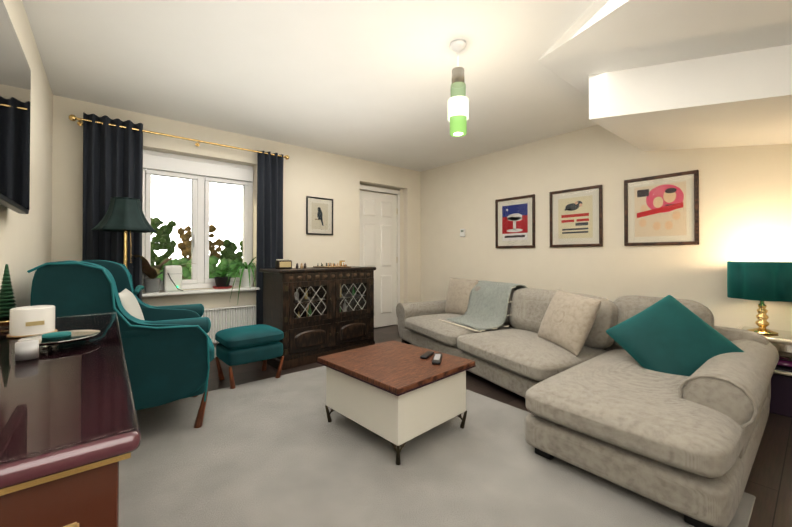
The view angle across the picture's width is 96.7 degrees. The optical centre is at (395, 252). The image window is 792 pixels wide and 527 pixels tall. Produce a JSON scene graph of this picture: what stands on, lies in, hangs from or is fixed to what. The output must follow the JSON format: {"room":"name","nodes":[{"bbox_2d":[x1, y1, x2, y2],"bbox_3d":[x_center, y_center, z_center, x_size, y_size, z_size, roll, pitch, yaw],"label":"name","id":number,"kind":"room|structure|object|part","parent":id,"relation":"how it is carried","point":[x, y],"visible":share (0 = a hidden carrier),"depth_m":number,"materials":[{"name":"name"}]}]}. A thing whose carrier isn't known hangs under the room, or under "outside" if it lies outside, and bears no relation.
{"room":"living room","nodes":[
{"label":"living room","id":0,"kind":"room"},
{"bbox_2d":[0,0,52,306],"bbox_3d":[-1.413,-0.124,0.978,0.250,2.400,4.800,0,-1,-40],"label":"wall","id":1,"kind":"structure","parent":0,"point":[25,242],"depth_m":2.13,"materials":[{"name":"paint"}]},
{"bbox_2d":[0,0,30,213],"bbox_3d":[-1.311,-0.522,1.112,0.066,0.680,1.330,0,-1,-40],"label":"wall-mounted tv","id":2,"kind":"object","parent":1,"relation":"attached to","point":[15,85],"visible":1,"depth_m":1.35,"materials":[{"name":"black plastic"}]},
{"bbox_2d":[51,95,420,346],"bbox_3d":[-1.322,-0.091,4.361,4.800,2.400,0.300,0,-1,-40],"label":"wall","id":3,"kind":"structure","parent":0,"point":[338,179],"depth_m":4.14,"materials":[{"name":"paint"}]},
{"bbox_2d":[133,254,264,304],"bbox_3d":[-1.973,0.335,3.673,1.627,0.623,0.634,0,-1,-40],"label":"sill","id":4,"kind":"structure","parent":3,"relation":"attached to","point":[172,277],"depth_m":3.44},
{"bbox_2d":[143,278,160,292],"bbox_3d":[-2.326,0.314,3.358,0.140,0.130,0.138,0,-1,-40],"label":"pot","id":5,"kind":"object","parent":4,"relation":"on","point":[151,285],"depth_m":3.31,"materials":[{"name":"grey ceramic"}]},
{"bbox_2d":[209,270,231,276],"bbox_3d":[-1.858,0.228,3.753,0.256,0.090,0.171,0,-1,-40],"label":"plant","id":6,"kind":"object","parent":4,"relation":"on","point":[223,274],"depth_m":3.74,"materials":[{"name":"green plant"}]},
{"bbox_2d":[214,276,230,286],"bbox_3d":[-1.848,0.320,3.753,0.168,0.114,0.165,0,-1,-40],"label":"pot","id":7,"kind":"object","parent":4,"relation":"on","point":[221,281],"depth_m":3.70,"materials":[{"name":"brown"}]},
{"bbox_2d":[213,257,264,304],"bbox_3d":[-1.662,0.349,3.929,0.820,0.598,0.634,0,-1,-40],"label":"spider plant","id":8,"kind":"object","parent":4,"relation":"on","point":[247,277],"depth_m":3.77,"materials":[{"name":"green plant"}]},
{"bbox_2d":[239,269,254,286],"bbox_3d":[-1.655,0.285,3.913,0.160,0.200,0.158,0,-1,-40],"label":"pot","id":9,"kind":"object","parent":4,"relation":"on","point":[245,277],"depth_m":3.85,"materials":[{"name":"white ceramic"}]},
{"bbox_2d":[142,149,259,296],"bbox_3d":[-2.004,-0.293,3.650,1.170,1.410,0.330,0,-1,-40],"label":"window unit","id":10,"kind":"structure","parent":3,"relation":"in","point":[201,173],"depth_m":3.71,"materials":[{"name":"white plastic"}]},
{"bbox_3d":[-2.478,-0.310,3.427,0.055,1.270,0.070,0,-1,-40],"label":"frame","id":11,"kind":"part","parent":10,"relation":"part of","materials":[{"name":"white plastic"}]},
{"bbox_3d":[-2.429,-0.242,3.445,0.045,1.045,0.060,0,-1,-40],"label":"sash","id":12,"kind":"part","parent":10,"relation":"part of","materials":[{"name":"white plastic"}]},
{"bbox_3d":[-2.275,-0.786,3.578,0.445,0.045,0.060,0,-1,-40],"label":"sash","id":13,"kind":"part","parent":10,"relation":"part of","materials":[{"name":"white plastic"}]},
{"bbox_3d":[-2.282,-0.241,3.582,0.365,1.055,0.006,0,-1,-40],"label":"glass","id":14,"kind":"part","parent":10,"relation":"part of","materials":[{"name":"clear glass"}]},
{"bbox_3d":[-2.275,0.304,3.567,0.445,0.045,0.060,0,-1,-40],"label":"sash","id":15,"kind":"part","parent":10,"relation":"part of","materials":[{"name":"white plastic"}]},
{"bbox_3d":[-2.087,0.355,3.744,1.070,0.055,0.070,0,-1,-40],"label":"frame","id":16,"kind":"part","parent":10,"relation":"part of","materials":[{"name":"white plastic"}]},
{"bbox_3d":[-2.120,-0.240,3.700,0.045,1.045,0.060,0,-1,-40],"label":"sash","id":17,"kind":"part","parent":10,"relation":"part of","materials":[{"name":"white plastic"}]},
{"bbox_3d":[-2.092,-0.118,3.660,0.022,0.130,0.030,0,-1,-40],"label":"handle","id":18,"kind":"part","parent":10,"relation":"part of","materials":[{"name":"white plastic"}]},
{"bbox_3d":[-2.087,-0.970,3.756,1.070,0.055,0.070,0,-1,-40],"label":"frame","id":19,"kind":"part","parent":10,"relation":"part of","materials":[{"name":"white plastic"}]},
{"bbox_3d":[-1.969,0.397,3.601,1.170,0.030,0.220,0,-1,-40],"label":"sill","id":20,"kind":"part","parent":10,"relation":"part of","materials":[{"name":"white"}]},
{"bbox_3d":[-2.032,-0.239,3.773,0.045,1.045,0.060,0,-1,-40],"label":"sash","id":21,"kind":"part","parent":10,"relation":"part of","materials":[{"name":"white plastic"}]},
{"bbox_3d":[-1.877,0.307,3.895,0.445,0.045,0.060,0,-1,-40],"label":"sash","id":22,"kind":"part","parent":10,"relation":"part of","materials":[{"name":"white plastic"}]},
{"bbox_3d":[-1.885,-0.238,3.909,0.365,1.055,0.006,0,-1,-40],"label":"glass","id":23,"kind":"part","parent":10,"relation":"part of","materials":[{"name":"clear glass"}]},
{"bbox_3d":[-1.877,-0.783,3.906,0.445,0.045,0.060,0,-1,-40],"label":"sash","id":24,"kind":"part","parent":10,"relation":"part of","materials":[{"name":"white plastic"}]},
{"bbox_3d":[-1.723,-0.237,4.028,0.045,1.045,0.060,0,-1,-40],"label":"sash","id":25,"kind":"part","parent":10,"relation":"part of","materials":[{"name":"white plastic"}]},
{"bbox_3d":[-1.696,-0.304,4.073,0.055,1.270,0.070,0,-1,-40],"label":"frame","id":26,"kind":"part","parent":10,"relation":"part of","materials":[{"name":"white plastic"}]},
{"bbox_2d":[201,304,255,342],"bbox_3d":[-1.811,0.841,3.682,0.701,0.522,0.085,0,-1,-40],"label":"radiator","id":27,"kind":"object","parent":3,"relation":"attached to","point":[221,318],"visible":0.42,"depth_m":3.70,"materials":[{"name":"white metal"}]},
{"bbox_2d":[204,304,255,310],"bbox_3d":[-1.796,0.587,3.696,0.660,0.012,0.085,0,-1,-40],"label":"grille","id":28,"kind":"object","parent":27,"relation":"attached to","point":[245,307],"depth_m":3.73,"materials":[{"name":"white metal"}]},
{"bbox_2d":[306,196,332,234],"bbox_3d":[-0.960,-0.455,4.452,0.370,0.470,0.022,0,-1,-40],"label":"framed picture","id":29,"kind":"object","parent":3,"relation":"attached to","point":[319,216],"visible":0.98,"depth_m":4.45},
{"bbox_2d":[312,203,327,229],"bbox_3d":[-0.963,-0.455,4.456,0.228,0.328,0.001,0,-1,-40],"label":"art","id":30,"kind":"object","parent":29,"relation":"attached to","point":[319,210],"depth_m":4.46},
{"bbox_2d":[360,185,403,327],"bbox_3d":[-0.251,0.067,5.237,0.890,2.100,0.100,0,-1,-40],"label":"door unit","id":31,"kind":"structure","parent":3,"relation":"in","point":[381,233],"depth_m":5.25,"materials":[{"name":"paint"}]},
{"bbox_3d":[-0.384,-0.099,5.098,0.214,0.630,0.020,0,-1,-40],"label":"panel","id":32,"kind":"part","parent":31,"relation":"part of","materials":[{"name":"paint"}]},
{"bbox_3d":[-0.384,-0.644,5.103,0.214,0.240,0.020,0,-1,-40],"label":"panel","id":33,"kind":"part","parent":31,"relation":"part of","materials":[{"name":"paint"}]},
{"bbox_3d":[-0.384,0.626,5.091,0.214,0.580,0.020,0,-1,-40],"label":"panel","id":34,"kind":"part","parent":31,"relation":"part of","materials":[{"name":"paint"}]},
{"bbox_3d":[-0.145,-0.097,5.295,0.214,0.630,0.020,0,-1,-40],"label":"panel","id":35,"kind":"part","parent":31,"relation":"part of","materials":[{"name":"paint"}]},
{"bbox_3d":[-0.145,0.628,5.288,0.214,0.580,0.020,0,-1,-40],"label":"panel","id":36,"kind":"part","parent":31,"relation":"part of","materials":[{"name":"paint"}]},
{"bbox_3d":[-0.145,-0.642,5.300,0.214,0.240,0.020,0,-1,-40],"label":"panel","id":37,"kind":"part","parent":31,"relation":"part of","materials":[{"name":"paint"}]},
{"bbox_2d":[22,0,597,171],"bbox_3d":[0.302,-1.385,2.407,5.100,0.150,5.700,0,-1,-40],"label":"ceiling","id":38,"kind":"structure","parent":0,"point":[369,80],"depth_m":2.51,"materials":[{"name":"paint"}]},
{"bbox_2d":[448,39,468,136],"bbox_3d":[0.391,-1.027,2.217,0.132,0.570,0.132,0,-1,-40],"label":"ceiling lamp","id":39,"kind":"object","parent":38,"relation":"hanging from","point":[458,109],"visible":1,"depth_m":2.18,"materials":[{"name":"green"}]},
{"bbox_3d":[0.391,-0.997,2.217,0.094,0.110,0.094,0,-1,-40],"label":"glass","id":40,"kind":"part","parent":39,"relation":"part of","materials":[{"name":"green glass"}]},
{"bbox_3d":[0.391,-0.897,2.216,0.132,0.120,0.132,0,-1,-40],"label":"glass","id":41,"kind":"part","parent":39,"relation":"part of","materials":[{"name":"white glass"}]},
{"bbox_2d":[360,184,395,195],"bbox_3d":[-0.315,0.068,5.307,0.880,2.100,0.120,0,-1,-40],"label":"wall","id":42,"kind":"structure","parent":0,"point":[377,192],"depth_m":5.28,"materials":[{"name":"paint"}]},
{"bbox_2d":[207,325,791,526],"bbox_3d":[0.302,1.140,2.382,5.100,0.100,5.700,0,-1,-40],"label":"floor","id":43,"kind":"structure","parent":0,"point":[769,485],"depth_m":2.03,"materials":[{"name":"laminate"}]},
{"bbox_2d":[0,264,140,526],"bbox_3d":[-0.944,0.557,0.905,0.380,1.037,1.360,0,-1,-40],"label":"sideboard","id":44,"kind":"object","parent":43,"relation":"on","point":[70,435],"visible":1,"depth_m":0.55,"materials":[{"name":"brown wood"}]},
{"bbox_2d":[9,305,54,335],"bbox_3d":[-1.133,0.214,1.099,0.100,0.085,0.104,0,-1,-40],"label":"candle","id":45,"kind":"object","parent":44,"relation":"on","point":[37,319],"depth_m":1.07,"materials":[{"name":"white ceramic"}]},
{"bbox_2d":[18,330,100,348],"bbox_3d":[-0.933,0.241,0.982,0.168,0.028,0.168,0,-1,-40],"label":"tray","id":46,"kind":"object","parent":44,"relation":"on","point":[71,339],"depth_m":0.98,"materials":[{"name":"silver metal"}]},
{"bbox_3d":[-0.947,0.296,0.905,0.365,0.008,1.330,0,-1,-40],"label":"trim","id":47,"kind":"part","parent":44,"relation":"part of","materials":[{"name":"gold metal"}]},
{"bbox_3d":[-0.944,0.258,0.908,0.373,0.006,1.348,0,-1,-40],"label":"glass","id":48,"kind":"part","parent":44,"relation":"part of","materials":[{"name":"clear glass"}]},
{"bbox_2d":[27,260,213,427],"bbox_3d":[-1.634,0.573,2.244,0.830,1.046,0.860,0,-1,-32],"label":"armchair","id":49,"kind":"object","parent":43,"relation":"on","point":[169,352],"visible":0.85,"depth_m":1.97,"materials":[{"name":"teal fabric"}]},
{"bbox_2d":[119,289,144,319],"bbox_3d":[-1.683,0.428,2.239,0.120,0.420,0.420,-17,8,-31],"label":"cushion","id":50,"kind":"object","parent":49,"relation":"on","point":[129,301],"depth_m":2.14,"materials":[{"name":"white fabric"}]},
{"bbox_3d":[-1.197,0.976,2.168,0.048,0.235,0.048,13,2,-31],"label":"leg","id":51,"kind":"part","parent":49,"relation":"part of","materials":[{"name":"brown wood"}]},
{"bbox_3d":[-1.536,0.653,2.303,0.600,0.160,0.520,0,-1,-32],"label":"seat","id":52,"kind":"part","parent":49,"relation":"part of","materials":[{"name":"teal fabric"}]},
{"bbox_2d":[91,197,156,268],"bbox_3d":[-2.215,0.327,2.879,0.430,1.535,0.430,0,-1,-40],"label":"floor lamp","id":53,"kind":"object","parent":43,"relation":"on","point":[125,215],"visible":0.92,"depth_m":2.81,"materials":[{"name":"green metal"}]},
{"bbox_3d":[-2.215,-0.306,2.885,0.430,0.268,0.430,0,-1,-40],"label":"lamp shade","id":54,"kind":"part","parent":53,"relation":"part of","materials":[{"name":"green fabric"}]},
{"bbox_2d":[215,324,283,388],"bbox_3d":[-1.262,0.874,3.038,0.480,0.455,0.420,0,-1,-42],"label":"footstool","id":55,"kind":"object","parent":43,"relation":"on","point":[240,345],"visible":1,"depth_m":2.90,"materials":[{"name":"teal fabric"}]},
{"bbox_3d":[-1.522,0.999,3.032,0.044,0.200,0.044,-13,-2,-41],"label":"leg","id":56,"kind":"part","parent":55,"relation":"part of","materials":[{"name":"brown wood"}]},
{"bbox_3d":[-1.299,0.997,2.780,0.044,0.200,0.044,-13,18,-41],"label":"leg","id":57,"kind":"part","parent":55,"relation":"part of","materials":[{"name":"brown wood"}]},
{"bbox_2d":[215,324,283,348],"bbox_3d":[-1.262,0.716,3.040,0.480,0.140,0.420,0,-1,-42],"label":"cushion","id":58,"kind":"object","parent":55,"relation":"on","point":[259,336],"depth_m":2.91,"materials":[{"name":"teal fabric"}]},
{"bbox_3d":[-1.225,1.002,3.294,0.044,0.200,0.044,14,-19,-41],"label":"leg","id":59,"kind":"part","parent":55,"relation":"part of","materials":[{"name":"brown wood"}]},
{"bbox_3d":[-1.002,0.999,3.043,0.044,0.200,0.044,14,1,-41],"label":"leg","id":60,"kind":"part","parent":55,"relation":"part of","materials":[{"name":"brown wood"}]},
{"bbox_2d":[259,259,375,369],"bbox_3d":[-0.801,0.588,3.804,1.170,1.032,0.491,1,-1,-44],"label":"base cabinet","id":61,"kind":"object","parent":43,"relation":"on","point":[313,313],"visible":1,"depth_m":3.59,"materials":[{"name":"brown wood"}]},
{"bbox_3d":[-0.832,0.846,3.457,0.340,0.159,0.012,1,-1,-44],"label":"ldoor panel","id":62,"kind":"part","parent":61,"relation":"part of","materials":[{"name":"brown wood"}]},
{"bbox_3d":[-0.845,0.483,3.473,0.360,0.295,0.004,1,-1,-44],"label":"glass","id":63,"kind":"part","parent":61,"relation":"part of","materials":[{"name":"clear glass"}]},
{"bbox_3d":[-0.659,0.707,3.653,1.100,0.050,0.024,1,-1,-44],"label":"rail","id":64,"kind":"part","parent":61,"relation":"part of","materials":[{"name":"brown wood"}]},
{"bbox_2d":[294,293,365,304],"bbox_3d":[-0.812,0.504,3.816,1.040,0.018,0.360,1,-1,-44],"label":"shelf","id":65,"kind":"object","parent":61,"relation":"attached to","point":[348,295],"depth_m":3.78,"materials":[{"name":"brown wood"}]},
{"bbox_3d":[-0.455,0.849,3.815,0.340,0.159,0.012,1,-1,-44],"label":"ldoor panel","id":66,"kind":"part","parent":61,"relation":"part of","materials":[{"name":"brown wood"}]},
{"bbox_3d":[-0.468,0.486,3.832,0.360,0.295,0.004,1,-1,-44],"label":"glass","id":67,"kind":"part","parent":61,"relation":"part of","materials":[{"name":"clear glass"}]},
{"bbox_2d":[118,366,755,526],"bbox_3d":[-0.196,1.079,1.926,2.250,0.014,2.850,0,-1,-40],"label":"rug","id":68,"kind":"object","parent":43,"relation":"on","point":[281,451],"visible":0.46,"depth_m":1.69,"materials":[{"name":"grey carpet"}]},
{"bbox_2d":[317,340,475,464],"bbox_3d":[-0.007,0.860,2.195,0.662,0.431,0.742,1,-1,-44],"label":"coffee table","id":69,"kind":"object","parent":68,"relation":"on","point":[393,392],"visible":1,"depth_m":1.99,"materials":[{"name":"white paint"}]},
{"bbox_3d":[-0.431,1.022,2.232,0.026,0.105,0.026,-13,-1,-43],"label":"leg","id":70,"kind":"part","parent":69,"relation":"part of","materials":[{"name":"grey metal"}]},
{"bbox_3d":[0.010,1.017,1.768,0.026,0.105,0.026,-13,19,-43],"label":"leg","id":71,"kind":"part","parent":69,"relation":"part of","materials":[{"name":"grey metal"}]},
{"bbox_3d":[0.416,1.021,2.154,0.026,0.105,0.026,14,0,-43],"label":"leg","id":72,"kind":"part","parent":69,"relation":"part of","materials":[{"name":"grey metal"}]},
{"bbox_2d":[396,277,778,526],"bbox_3d":[0.959,0.689,3.085,2.042,0.814,3.202,0,-1,-40],"label":"sofa","id":73,"kind":"object","parent":43,"relation":"on","point":[665,401],"visible":1,"depth_m":1.88,"materials":[{"name":"fabric"}]},
{"bbox_3d":[0.502,0.838,4.450,0.980,0.445,0.285,0,-1,-26],"label":"arm","id":74,"kind":"part","parent":73,"relation":"part of"},
{"bbox_3d":[0.646,0.804,3.801,0.800,0.206,1.000,0,-1,-26],"label":"seat","id":75,"kind":"part","parent":73,"relation":"part of","materials":[{"name":"fabric"}]},
{"bbox_2d":[445,277,477,314],"bbox_3d":[0.761,0.522,4.119,0.160,0.480,0.500,15,-8,-33],"label":"cushion","id":76,"kind":"object","parent":73,"relation":"on","point":[461,293],"depth_m":4.03,"materials":[{"name":"beige fabric"}]},
{"bbox_2d":[447,281,526,329],"bbox_3d":[0.953,0.517,3.649,0.755,0.399,0.683,0,-1,-26],"label":"throw","id":77,"kind":"object","parent":73,"relation":"on","point":[487,305],"depth_m":3.57,"materials":[{"name":"grey fabric"}]},
{"bbox_3d":[1.082,0.795,2.890,0.800,0.206,1.000,0,-1,-26],"label":"seat","id":78,"kind":"part","parent":73,"relation":"part of","materials":[{"name":"fabric"}]},
{"bbox_3d":[1.279,0.787,3.683,0.240,0.530,2.270,0,-1,-26],"label":"frame","id":79,"kind":"part","parent":73,"relation":"part of","materials":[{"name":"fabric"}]},
{"bbox_2d":[538,289,600,355],"bbox_3d":[1.309,0.518,2.696,0.160,0.470,0.520,25,-2,-12],"label":"cushion","id":80,"kind":"object","parent":73,"relation":"on","point":[568,320],"depth_m":2.58,"materials":[{"name":"beige fabric"}]},
{"bbox_3d":[1.441,0.778,1.997,1.400,0.211,0.825,0,-1,-40],"label":"seat","id":81,"kind":"part","parent":73,"relation":"part of","materials":[{"name":"fabric"}]},
{"bbox_3d":[1.885,0.791,1.962,1.260,0.490,0.290,0,-1,-40],"label":"arm","id":82,"kind":"part","parent":73,"relation":"part of"},
{"bbox_3d":[2.081,0.776,2.526,0.240,0.530,0.830,0,-1,-40],"label":"frame","id":83,"kind":"part","parent":73,"relation":"part of","materials":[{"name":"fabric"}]},
{"bbox_2d":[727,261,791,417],"bbox_3d":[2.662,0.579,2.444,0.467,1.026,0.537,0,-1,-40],"label":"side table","id":84,"kind":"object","parent":43,"relation":"on","point":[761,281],"visible":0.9,"depth_m":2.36,"materials":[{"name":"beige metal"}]},
{"bbox_2d":[727,261,791,334],"bbox_3d":[2.588,0.317,2.489,0.370,0.500,0.348,0,-1,-40],"label":"lamp","id":85,"kind":"object","parent":84,"relation":"on","point":[762,281],"depth_m":2.39,"materials":[{"name":"teal fabric"}]},
{"bbox_2d":[774,370,791,376],"bbox_3d":[2.662,0.790,2.442,0.420,0.022,0.460,0,-1,-40],"label":"shelf","id":86,"kind":"object","parent":84,"relation":"attached to","point":[788,373],"depth_m":2.30,"materials":[{"name":"white wood"}]},
{"bbox_2d":[775,365,791,372],"bbox_3d":[2.662,0.777,2.442,0.380,0.004,0.410,0,-1,-40],"label":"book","id":87,"kind":"object","parent":84,"relation":"on","point":[779,368],"depth_m":2.32,"materials":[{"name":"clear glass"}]},
{"bbox_2d":[777,356,791,367],"bbox_3d":[2.660,0.749,2.414,0.230,0.050,0.230,0,-1,-40],"label":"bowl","id":88,"kind":"object","parent":84,"relation":"on","point":[784,361],"depth_m":2.36,"materials":[{"name":"purple glass"}]},
{"bbox_2d":[421,125,791,356],"bbox_3d":[2.018,-0.096,3.812,0.250,2.400,4.800,0,-1,-40],"label":"wall","id":89,"kind":"structure","parent":0,"point":[745,203],"depth_m":3.48,"materials":[{"name":"paint"}]},
{"bbox_2d":[460,229,464,236],"bbox_3d":[0.931,-0.271,4.913,0.024,0.110,0.085,0,-1,-40],"label":"thermostat","id":90,"kind":"object","parent":89,"relation":"attached to","point":[462,232],"visible":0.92,"depth_m":4.90,"materials":[{"name":"white plastic"}]},
{"bbox_2d":[495,194,534,247],"bbox_3d":[1.444,-0.362,4.293,0.022,0.620,0.530,0,-1,-40],"label":"poster","id":91,"kind":"object","parent":89,"relation":"attached to","point":[514,222],"visible":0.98,"depth_m":4.29,"materials":[{"name":"multicoloured paper"}]},
{"bbox_2d":[502,203,527,240],"bbox_3d":[1.447,-0.362,4.296,0.002,0.434,0.344,0,-1,-40],"label":"art","id":92,"kind":"object","parent":91,"relation":"attached to","point":[514,215],"depth_m":4.29,"materials":[{"name":"multicoloured paper"}]},
{"bbox_2d":[549,185,602,246],"bbox_3d":[1.899,-0.367,3.742,0.022,0.620,0.540,0,-1,-40],"label":"poster","id":93,"kind":"object","parent":89,"relation":"attached to","point":[576,217],"visible":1,"depth_m":3.72,"materials":[{"name":"beige paper"}]},
{"bbox_2d":[558,195,592,238],"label":"art","id":94,"kind":"object","parent":93,"relation":"attached to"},
{"bbox_2d":[624,170,698,245],"bbox_3d":[2.371,-0.378,3.172,0.022,0.630,0.550,0,-1,-40],"label":"poster","id":95,"kind":"object","parent":89,"relation":"attached to","point":[661,209],"visible":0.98,"depth_m":3.15,"materials":[{"name":"beige paper"}]},
{"bbox_2d":[634,181,686,236],"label":"art","id":96,"kind":"object","parent":95,"relation":"attached to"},
{"bbox_2d":[538,0,791,150],"bbox_3d":[1.722,-0.983,1.760,2.830,0.666,2.000,0,-1,-40],"label":"ceiling","id":97,"kind":"structure","parent":0,"point":[648,75],"depth_m":2.03,"materials":[{"name":"paint"}]},
{"bbox_2d":[741,326,791,339],"bbox_3d":[2.662,0.568,2.444,0.370,0.004,0.390,0,-1,-40],"label":"tabletop","id":98,"kind":"object","parent":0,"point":[776,334],"depth_m":2.43,"materials":[{"name":"beige glass"}]},
{"bbox_3d":[-2.670,-1.105,2.972,0.012,0.012,0.130,0,-1,-40],"label":"curtain rod bracket","id":99,"kind":"object","parent":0,"visible":0},
{"bbox_2d":[76,117,284,157],"bbox_3d":[-1.957,-1.100,3.475,1.800,0.022,0.022,0,-1,-40],"label":"curtain rod","id":100,"kind":"object","parent":99,"relation":"attached to","point":[157,133],"visible":0.71,"depth_m":3.38,"materials":[{"name":"gold metal"}]},
{"bbox_2d":[69,115,75,120],"bbox_3d":[-2.659,-1.105,2.896,0.052,0.052,0.052,0,-1,-40],"label":"curtain rod finial","id":101,"kind":"object","parent":100,"relation":"attached to","point":[72,117],"visible":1,"depth_m":2.88,"materials":[{"name":"gold metal"}]},
{"bbox_2d":[82,112,142,300],"bbox_3d":[-2.454,-0.041,3.057,0.406,2.245,0.096,0,-1,-40],"label":"curtain","id":102,"kind":"object","parent":100,"relation":"hanging from","point":[112,161],"visible":0.48,"depth_m":3.05,"materials":[{"name":"black fabric"}]},
{"bbox_2d":[256,150,283,324],"bbox_3d":[-1.403,-0.085,3.928,0.296,2.061,0.087,0,-1,-40],"label":"curtain","id":103,"kind":"object","parent":100,"relation":"hanging from","point":[269,209],"visible":0.69,"depth_m":3.91,"materials":[{"name":"fabric"}]},
{"label":"outside","id":104,"kind":"structure","parent":0,"visible":0},
{"bbox_2d":[151,217,242,279],"bbox_3d":[-7.424,0.241,10.018,30.000,2.245,16.000,0,-1,-40],"label":"garden","id":105,"kind":"object","parent":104,"point":[166,240],"depth_m":8.66,"materials":[{"name":"green plant"}]}
]}

